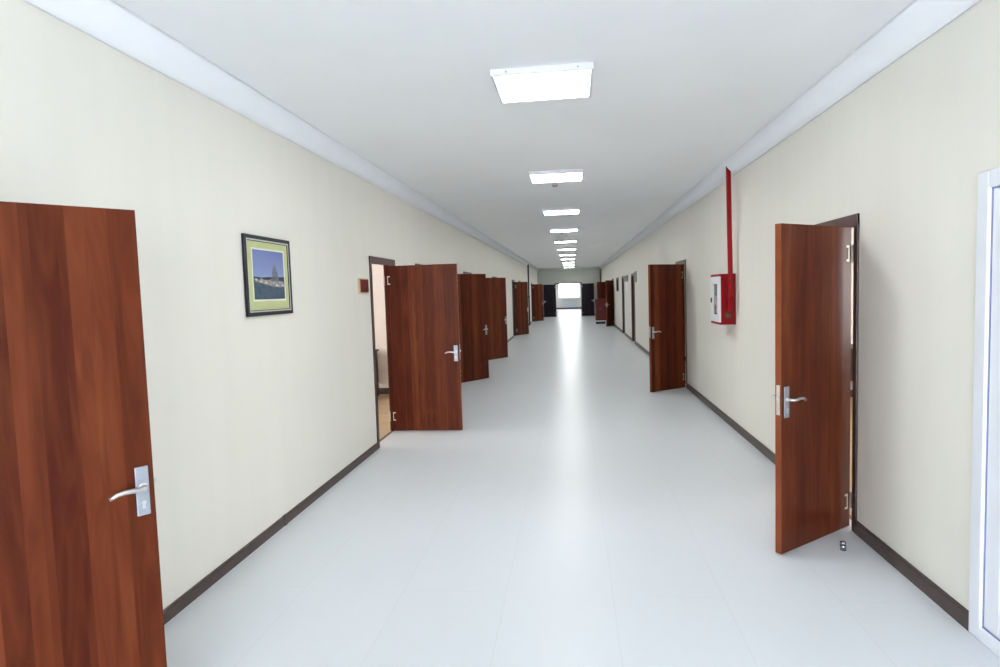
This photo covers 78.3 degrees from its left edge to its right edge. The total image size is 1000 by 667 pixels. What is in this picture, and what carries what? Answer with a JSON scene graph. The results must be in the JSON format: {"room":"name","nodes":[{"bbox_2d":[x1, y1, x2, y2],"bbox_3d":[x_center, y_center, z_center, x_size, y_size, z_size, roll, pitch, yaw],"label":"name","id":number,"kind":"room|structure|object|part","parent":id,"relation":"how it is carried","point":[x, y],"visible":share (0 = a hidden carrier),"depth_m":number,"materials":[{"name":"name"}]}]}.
{"room":"school corridor","nodes":[
{"label":"school corridor","id":0,"kind":"room"},
{"bbox_2d":[0,0,537,609],"bbox_3d":[-0.267,-0.918,15.814,0.100,2.906,43.400,-1,4,7],"label":"wall","id":1,"kind":"structure","parent":0,"point":[249,417],"depth_m":3.57,"materials":[{"name":"beige paint"}]},
{"bbox_2d":[241,233,292,316],"bbox_3d":[-1.577,-0.391,4.198,0.019,0.528,0.632,-1,4,7],"label":"framed picture","id":2,"kind":"object","parent":1,"relation":"attached to","point":[266,260],"visible":1,"depth_m":4.16,"materials":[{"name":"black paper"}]},
{"bbox_2d":[252,249,284,299],"bbox_3d":[-1.576,-0.399,4.197,0.002,0.329,0.429,-1,4,7],"label":"print","id":3,"kind":"object","parent":2,"relation":"attached to","point":[268,265],"depth_m":4.18,"materials":[{"name":"paper"}]},
{"bbox_2d":[23,0,538,270],"bbox_3d":[-0.208,-2.295,15.607,0.130,0.136,43.200,-1,4,7],"label":"crown molding","id":4,"kind":"structure","parent":1,"relation":"attached to","point":[109,22],"depth_m":3.47,"materials":[{"name":"white paint"}]},
{"bbox_2d":[163,321,531,624],"bbox_3d":[-0.175,0.501,15.803,0.019,0.071,43.200,-1,4,7],"label":"baseboard","id":5,"kind":"structure","parent":1,"relation":"attached to","point":[193,593],"depth_m":3.91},
{"bbox_2d":[358,278,368,292],"bbox_3d":[-1.354,-0.473,6.096,0.019,0.142,0.270,-1,4,7],"label":"door sign","id":6,"kind":"object","parent":1,"relation":"attached to","point":[363,287],"visible":1,"depth_m":6.06,"materials":[{"name":"gold metal"}]},
{"bbox_2d":[369,256,394,447],"bbox_3d":[-1.311,0.174,6.819,0.125,2.010,0.900,-1,4,7],"label":"door","id":7,"kind":"structure","parent":1,"relation":"in","point":[372,260],"depth_m":6.42,"materials":[{"name":"wood"}]},
{"bbox_2d":[383,264,462,430],"bbox_3d":[-0.888,0.171,7.138,0.874,1.926,0.166,-1,4,6],"label":"hinged door","id":8,"kind":"structure","parent":7,"relation":"attached to","point":[422,310],"depth_m":7.12,"materials":[{"name":"red wood"}]},
{"bbox_3d":[-0.508,0.228,7.076,0.045,0.182,0.009,-1,4,6],"label":"handle plate","id":9,"kind":"part","parent":8,"relation":"part of","materials":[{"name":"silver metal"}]},
{"bbox_2d":[512,280,515,335],"bbox_3d":[0.444,-0.894,21.753,0.125,2.010,0.930,-1,4,7],"label":"door","id":10,"kind":"structure","parent":1,"relation":"in","point":[513,281],"depth_m":22.13,"materials":[{"name":"wood"}]},
{"bbox_2d":[515,282,528,334],"bbox_3d":[0.799,-0.923,22.497,0.166,1.926,0.800,1,5,37],"label":"hinged door","id":11,"kind":"structure","parent":10,"relation":"attached to","point":[521,288],"depth_m":22.47,"materials":[{"name":"brown wood"}]},
{"bbox_2d":[531,283,532,321],"bbox_3d":[1.597,-1.596,31.566,0.125,2.010,0.900,-1,4,7],"label":"door","id":12,"kind":"structure","parent":1,"relation":"in","point":[531,283],"depth_m":31.93,"materials":[{"name":"wood"}]},
{"bbox_2d":[532,284,543,320],"bbox_3d":[1.997,-1.622,32.246,0.800,1.926,0.166,-6,5,-44],"label":"hinged door","id":13,"kind":"structure","parent":12,"relation":"attached to","point":[538,314],"depth_m":32.21,"materials":[{"name":"brown wood"}]},
{"bbox_2d":[372,264,388,387],"bbox_3d":[-2.528,-0.808,15.986,4.435,2.806,43.800,-1,4,7],"label":"wall","id":14,"kind":"structure","parent":0,"point":[377,270],"depth_m":9.93,"materials":[{"name":"white paint"}]},
{"bbox_2d":[379,388,388,393],"bbox_3d":[-2.405,0.492,16.764,4.435,0.100,23.414,-1,4,7],"label":"baseboard","id":15,"kind":"structure","parent":14,"relation":"attached to","point":[381,390],"depth_m":9.98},
{"bbox_2d":[114,0,912,268],"bbox_3d":[1.621,-2.455,15.381,4.022,0.100,43.600,-1,4,7],"label":"ceiling","id":16,"kind":"structure","parent":0,"point":[679,87],"depth_m":3.84,"materials":[{"name":"white paint"}]},
{"bbox_2d":[490,62,593,103],"bbox_3d":[0.274,-1.560,3.846,0.604,0.040,0.549,-1,4,7],"label":"recessed light","id":17,"kind":"object","parent":16,"relation":"in","point":[572,80],"visible":1,"depth_m":3.77,"materials":[{"name":"plastic"}]},
{"bbox_2d":[528,169,583,183],"bbox_3d":[0.642,-1.784,6.978,0.604,0.040,0.549,-1,4,7],"label":"recessed light","id":18,"kind":"object","parent":16,"relation":"in","point":[569,175],"visible":1,"depth_m":6.87,"materials":[{"name":"white plastic"}]},
{"bbox_2d":[530,173,581,182],"bbox_3d":[0.642,-1.778,6.981,0.566,0.018,0.506,-1,4,7],"label":"diffuser","id":19,"kind":"object","parent":18,"relation":"attached to","point":[534,177],"depth_m":6.97,"materials":[{"name":"white plastic"}]},
{"bbox_2d":[542,207,579,214],"bbox_3d":[1.010,-2.009,10.111,0.604,0.040,0.549,-1,4,7],"label":"recessed light","id":20,"kind":"object","parent":16,"relation":"in","point":[576,210],"visible":1,"depth_m":9.96,"materials":[{"name":"white plastic"}]},
{"bbox_2d":[544,210,578,214],"bbox_3d":[1.011,-2.002,10.114,0.566,0.018,0.506,-1,4,7],"label":"diffuser","id":21,"kind":"object","parent":20,"relation":"attached to","point":[546,212],"depth_m":10.09,"materials":[{"name":"white plastic"}]},
{"bbox_2d":[549,227,577,232],"bbox_3d":[1.378,-2.233,13.243,0.604,0.040,0.549,-1,4,7],"label":"recessed light","id":22,"kind":"object","parent":16,"relation":"in","point":[571,229],"visible":1,"depth_m":13.05,"materials":[{"name":"white plastic"}]},
{"bbox_2d":[551,229,576,231],"bbox_3d":[1.379,-2.226,13.246,0.566,0.018,0.506,-1,4,7],"label":"diffuser","id":23,"kind":"object","parent":22,"relation":"attached to","point":[552,230],"depth_m":13.20,"materials":[{"name":"white plastic"}]},
{"bbox_2d":[554,239,576,242],"bbox_3d":[1.746,-2.457,16.376,0.604,0.040,0.549,-1,4,7],"label":"recessed light","id":24,"kind":"object","parent":16,"relation":"in","point":[573,240],"visible":1,"depth_m":16.19,"materials":[{"name":"white plastic"}]},
{"bbox_2d":[557,248,575,250],"bbox_3d":[2.115,-2.681,19.508,0.604,0.040,0.549,-1,4,7],"label":"recessed light","id":25,"kind":"object","parent":16,"relation":"in","point":[558,249],"visible":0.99,"depth_m":19.31,"materials":[{"name":"white plastic"}]},
{"bbox_2d":[559,253,575,255],"bbox_3d":[2.483,-2.905,22.641,0.604,0.040,0.549,-1,4,7],"label":"recessed light","id":26,"kind":"object","parent":16,"relation":"in","point":[573,253],"visible":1,"depth_m":22.39,"materials":[{"name":"white plastic"}]},
{"bbox_2d":[556,283,580,307],"bbox_3d":[5.878,-3.487,50.843,6.600,2.906,0.200,-1,4,7],"label":"wall","id":27,"kind":"structure","parent":0,"point":[558,301],"depth_m":50.83,"materials":[{"name":"white paint"}]},
{"bbox_2d":[556,307,580,308],"bbox_3d":[5.909,-2.091,50.831,6.600,0.120,0.014,-1,4,7],"label":"baseboard","id":28,"kind":"structure","parent":27,"relation":"attached to","point":[572,307],"depth_m":50.81,"materials":[{"name":"grey"}]},
{"bbox_2d":[558,283,579,298],"bbox_3d":[5.703,-3.702,50.773,1.800,1.565,0.250,-1,4,7],"label":"window","id":29,"kind":"structure","parent":27,"relation":"in","point":[565,290],"depth_m":50.88,"materials":[{"name":"white glass"}]},
{"bbox_2d":[537,269,601,313],"bbox_3d":[4.194,-2.494,36.980,4.022,2.906,0.200,-1,4,7],"label":"wall","id":30,"kind":"structure","parent":0,"point":[587,275],"depth_m":36.81,"materials":[{"name":"grey paint"}]},
{"bbox_2d":[555,282,581,316],"bbox_3d":[4.139,-2.046,37.016,1.623,2.010,0.225,-1,4,7],"label":"door","id":31,"kind":"structure","parent":30,"relation":"in","point":[578,282],"depth_m":36.85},
{"bbox_2d":[543,284,555,316],"bbox_3d":[2.984,-1.969,36.903,0.774,1.926,0.166,-3,4,-13],"label":"hinged door","id":32,"kind":"structure","parent":31,"relation":"attached to","point":[549,296],"depth_m":36.88,"materials":[{"name":"black wood"}]},
{"bbox_2d":[581,283,593,315],"bbox_3d":[5.248,-2.023,36.649,0.774,1.926,0.166,0,4,25],"label":"hinged door","id":33,"kind":"structure","parent":31,"relation":"attached to","point":[587,288],"depth_m":36.63,"materials":[{"name":"black wood"}]},
{"bbox_2d":[539,267,599,270],"bbox_3d":[4.132,-3.864,36.723,3.822,0.136,0.130,-1,4,7],"label":"crown molding","id":34,"kind":"structure","parent":30,"relation":"attached to","point":[575,268],"depth_m":36.69,"materials":[{"name":"white paint"}]},
{"bbox_2d":[164,309,999,666],"bbox_3d":[2.484,0.038,22.524,12.800,0.080,57.600,-1,4,7],"label":"floor","id":35,"kind":"structure","parent":0,"point":[579,514],"depth_m":3.64,"materials":[{"name":"laminate"}]},
{"bbox_2d":[376,349,378,395],"bbox_3d":[-2.561,0.655,9.655,1.200,0.745,0.600,-1,4,7],"label":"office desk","id":36,"kind":"object","parent":35,"relation":"on","point":[376,349],"visible":0.16,"depth_m":9.81,"materials":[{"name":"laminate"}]},
{"bbox_2d":[527,264,529,325],"bbox_3d":[1.329,-1.799,28.282,0.082,2.876,0.081,-1,4,7],"label":"pipe","id":37,"kind":"object","parent":35,"relation":"on","point":[528,264],"visible":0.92,"depth_m":28.26,"materials":[{"name":"metal"}]},
{"bbox_2d":[562,300,576,307],"bbox_3d":[5.826,-2.369,50.727,1.392,0.695,0.090,-1,4,7],"label":"radiator","id":38,"kind":"object","parent":35,"relation":"on","point":[565,304],"visible":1,"depth_m":50.73,"materials":[{"name":"white metal"}]},
{"bbox_2d":[595,299,605,323],"bbox_3d":[4.586,-1.012,28.067,0.490,1.130,0.448,-1,4,7],"label":"base cabinet","id":39,"kind":"object","parent":35,"relation":"on","point":[600,310],"visible":1,"depth_m":27.87,"materials":[{"name":"brown wood"}]},
{"bbox_3d":[4.451,-1.058,27.888,0.218,0.925,0.016,-1,4,7],"label":"door","id":40,"kind":"part","parent":39,"relation":"part of","materials":[{"name":"brown wood"}]},
{"bbox_3d":[4.673,-1.063,27.862,0.218,0.925,0.016,-1,4,7],"label":"door","id":41,"kind":"part","parent":39,"relation":"part of","materials":[{"name":"brown wood"}]},
{"bbox_2d":[840,540,845,550],"bbox_3d":[2.043,1.264,3.659,0.034,0.052,0.034,-1,4,7],"label":"door stop","id":42,"kind":"object","parent":35,"relation":"on","point":[842,543],"visible":1,"depth_m":3.65,"materials":[{"name":"silver metal"}]},
{"bbox_3d":[2.044,1.274,3.659,0.034,0.032,0.034,-1,4,7],"label":"post","id":43,"kind":"part","parent":42,"relation":"part of","materials":[{"name":"silver metal"}]},
{"bbox_2d":[851,344,852,380],"bbox_3d":[4.751,0.533,8.060,1.400,0.745,0.600,-1,4,7],"label":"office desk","id":44,"kind":"object","parent":35,"relation":"on","point":[851,344],"visible":0.04,"depth_m":8.27,"materials":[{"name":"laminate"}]},
{"bbox_2d":[684,228,853,389],"bbox_3d":[5.822,-1.004,14.991,4.343,2.806,43.800,-1,4,7],"label":"wall","id":45,"kind":"structure","parent":0,"point":[852,244],"depth_m":8.39,"materials":[{"name":"white paint"}]},
{"bbox_2d":[601,0,999,610],"bbox_3d":[3.626,-1.009,15.350,0.100,2.906,43.400,-1,4,7],"label":"wall","id":46,"kind":"structure","parent":0,"point":[906,150],"depth_m":3.39,"materials":[{"name":"beige paint"}]},
{"bbox_2d":[612,279,613,312],"bbox_3d":[4.963,-1.369,26.654,0.125,2.010,0.900,-1,4,7],"label":"door","id":47,"kind":"structure","parent":46,"relation":"in","point":[612,279],"depth_m":26.21,"materials":[{"name":"wood"}]},
{"bbox_2d":[605,280,613,325],"bbox_3d":[4.640,-1.282,25.991,0.166,1.926,0.764,1,5,32],"label":"hinged door","id":48,"kind":"structure","parent":47,"relation":"attached to","point":[609,283],"depth_m":25.93,"materials":[{"name":"brown wood"}]},
{"bbox_2d":[616,277,618,290],"bbox_3d":[4.539,-1.895,23.739,0.028,0.530,0.900,-1,4,7],"label":"framed picture","id":49,"kind":"object","parent":46,"relation":"attached to","point":[617,278],"visible":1,"depth_m":23.74},
{"bbox_2d":[622,276,624,332],"bbox_3d":[4.335,-0.987,21.309,0.125,2.010,0.870,-1,4,7],"label":"door","id":50,"kind":"structure","parent":46,"relation":"in","point":[623,299],"depth_m":21.67,"materials":[{"name":"red wood"}]},
{"bbox_2d":[623,275,627,281],"bbox_3d":[4.096,-1.788,20.003,0.028,0.200,1.500,-1,4,7],"label":"wall sign","id":51,"kind":"object","parent":46,"relation":"attached to","point":[625,278],"visible":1,"depth_m":20.00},
{"bbox_2d":[631,273,635,340],"bbox_3d":[3.930,-0.740,17.867,0.125,2.010,0.940,-1,4,7],"label":"door","id":52,"kind":"structure","parent":46,"relation":"in","point":[632,274],"depth_m":18.26,"materials":[{"name":"red wood"}]},
{"bbox_2d":[634,271,636,281],"bbox_3d":[3.744,-1.568,17.002,0.028,0.300,0.520,-1,4,7],"label":"wall sign","id":53,"kind":"object","parent":46,"relation":"attached to","point":[635,272],"visible":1,"depth_m":16.85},
{"bbox_2d":[675,259,686,383],"bbox_3d":[3.006,-0.178,10.001,0.125,2.010,0.900,-1,4,7],"label":"door","id":54,"kind":"structure","parent":46,"relation":"in","point":[681,261],"depth_m":9.58,"materials":[{"name":"wood"}]},
{"bbox_2d":[648,264,685,391],"bbox_3d":[2.568,-0.093,9.431,0.764,1.926,0.166,-4,5,-32],"label":"hinged door","id":55,"kind":"structure","parent":54,"relation":"attached to","point":[666,331],"depth_m":9.40,"materials":[{"name":"red wood"}]},
{"bbox_2d":[711,273,735,324],"bbox_3d":[2.487,-0.386,6.866,0.182,0.552,0.423,-1,4,7],"label":"cabinet","id":56,"kind":"object","parent":46,"relation":"attached to","point":[720,315],"visible":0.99,"depth_m":6.67,"materials":[{"name":"red metal"}]},
{"bbox_3d":[2.416,-0.384,6.876,0.015,0.552,0.420,-1,4,7],"label":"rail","id":57,"kind":"part","parent":56,"relation":"part of","materials":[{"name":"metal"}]},
{"bbox_3d":[2.416,-0.385,6.878,0.015,0.500,0.412,-1,4,7],"label":"door","id":58,"kind":"part","parent":56,"relation":"part of","materials":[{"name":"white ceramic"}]},
{"bbox_2d":[726,167,733,311],"bbox_3d":[2.446,-1.015,6.553,0.074,1.572,0.115,-1,4,7],"label":"pipe","id":59,"kind":"object","parent":56,"relation":"attached to","point":[728,172],"visible":0.94,"depth_m":6.51,"materials":[{"name":"red metal"}]},
{"bbox_2d":[599,0,981,268],"bbox_3d":[3.457,-2.381,15.170,0.130,0.136,43.200,-1,4,7],"label":"crown molding","id":60,"kind":"structure","parent":46,"relation":"attached to","point":[919,20],"depth_m":3.80,"materials":[{"name":"white paint"}]},
{"bbox_2d":[614,324,968,630],"bbox_3d":[3.602,0.406,15.353,0.014,0.085,43.200,-1,4,7],"label":"baseboard","id":61,"kind":"structure","parent":46,"relation":"attached to","point":[958,612],"depth_m":3.43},
{"bbox_2d":[815,213,859,532],"bbox_3d":[2.332,0.233,4.265,0.125,2.010,0.900,-1,4,7],"label":"door","id":62,"kind":"structure","parent":46,"relation":"in","point":[853,220],"depth_m":3.84,"materials":[{"name":"wood"}]},
{"bbox_2d":[771,223,853,553],"bbox_3d":[1.924,0.312,3.753,0.772,1.926,0.166,-4,5,-32],"label":"hinged door","id":63,"kind":"structure","parent":62,"relation":"attached to","point":[813,495],"depth_m":3.70,"materials":[{"name":"red wood"}]},
{"bbox_3d":[1.610,0.386,3.557,0.002,0.175,0.021,-4,5,-32],"label":"latch plate","id":64,"kind":"part","parent":63,"relation":"part of","materials":[{"name":"silver metal"}]},
{"bbox_3d":[1.660,0.398,3.559,0.045,0.182,0.009,-4,5,-32],"label":"handle plate","id":65,"kind":"part","parent":63,"relation":"part of","materials":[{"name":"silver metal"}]},
{"bbox_3d":[1.720,0.380,3.561,0.138,0.033,0.056,-4,5,-32],"label":"lever handle","id":66,"kind":"part","parent":63,"relation":"part of","materials":[{"name":"silver metal"}]},
{"bbox_2d":[968,167,999,657],"bbox_3d":[2.087,0.361,2.227,0.114,2.045,0.968,-1,4,7],"label":"door","id":67,"kind":"structure","parent":46,"relation":"in","point":[988,179],"depth_m":2.66,"materials":[{"name":"white plastic"}]},
{"bbox_2d":[982,186,999,641],"bbox_3d":[2.044,0.369,2.233,0.122,1.911,0.819,-1,4,7],"label":"glazed door","id":68,"kind":"structure","parent":67,"relation":"attached to","point":[990,611],"depth_m":2.60,"materials":[{"name":"white plastic"}]},
{"bbox_3d":[-1.956,0.567,1.330,0.125,2.010,0.900,-1,4,7],"label":"door","id":69,"kind":"structure","parent":0,"visible":0},
{"bbox_2d":[0,201,166,666],"bbox_3d":[-1.575,0.540,2.026,0.166,1.926,0.800,2,5,44],"label":"hinged door","id":70,"kind":"structure","parent":69,"relation":"attached to","point":[80,575],"depth_m":2.11,"materials":[{"name":"red wood"}]},
{"bbox_3d":[-1.332,0.568,2.204,0.056,0.033,0.138,2,5,44],"label":"lever handle","id":71,"kind":"part","parent":70,"relation":"part of","materials":[{"name":"silver metal"}]},
{"bbox_3d":[-1.317,0.580,2.263,0.009,0.182,0.045,2,5,44],"label":"handle plate","id":72,"kind":"part","parent":70,"relation":"part of","materials":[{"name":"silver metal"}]},
{"bbox_3d":[-0.892,-0.081,10.385,0.125,2.010,0.900,-1,4,7],"label":"door","id":73,"kind":"structure","parent":0,"visible":0},
{"bbox_2d":[457,274,488,382],"bbox_3d":[-0.509,-0.108,11.075,0.166,1.926,0.800,2,5,43],"label":"hinged door","id":74,"kind":"structure","parent":73,"relation":"attached to","point":[472,301],"depth_m":11.07,"materials":[{"name":"brown wood"}]},
{"bbox_3d":[-0.480,-0.332,13.892,0.125,2.010,0.900,-1,4,7],"label":"door","id":75,"kind":"structure","parent":0,"visible":0},
{"bbox_2d":[486,278,507,359],"bbox_3d":[-0.104,-0.359,14.594,0.166,1.926,0.800,2,5,41],"label":"hinged door","id":76,"kind":"structure","parent":75,"relation":"attached to","point":[495,287],"depth_m":14.60,"materials":[{"name":"brown wood"}]},
{"bbox_3d":[5.510,-1.702,31.310,0.125,2.010,0.900,-1,4,7],"label":"door","id":77,"kind":"structure","parent":0,"visible":0},
{"bbox_2d":[597,282,605,307],"bbox_3d":[5.114,-1.617,30.716,0.764,1.926,0.166,-5,5,-42],"label":"hinged door","id":78,"kind":"structure","parent":77,"relation":"attached to","point":[601,287],"depth_m":30.63,"materials":[{"name":"brown wood"}]}
]}

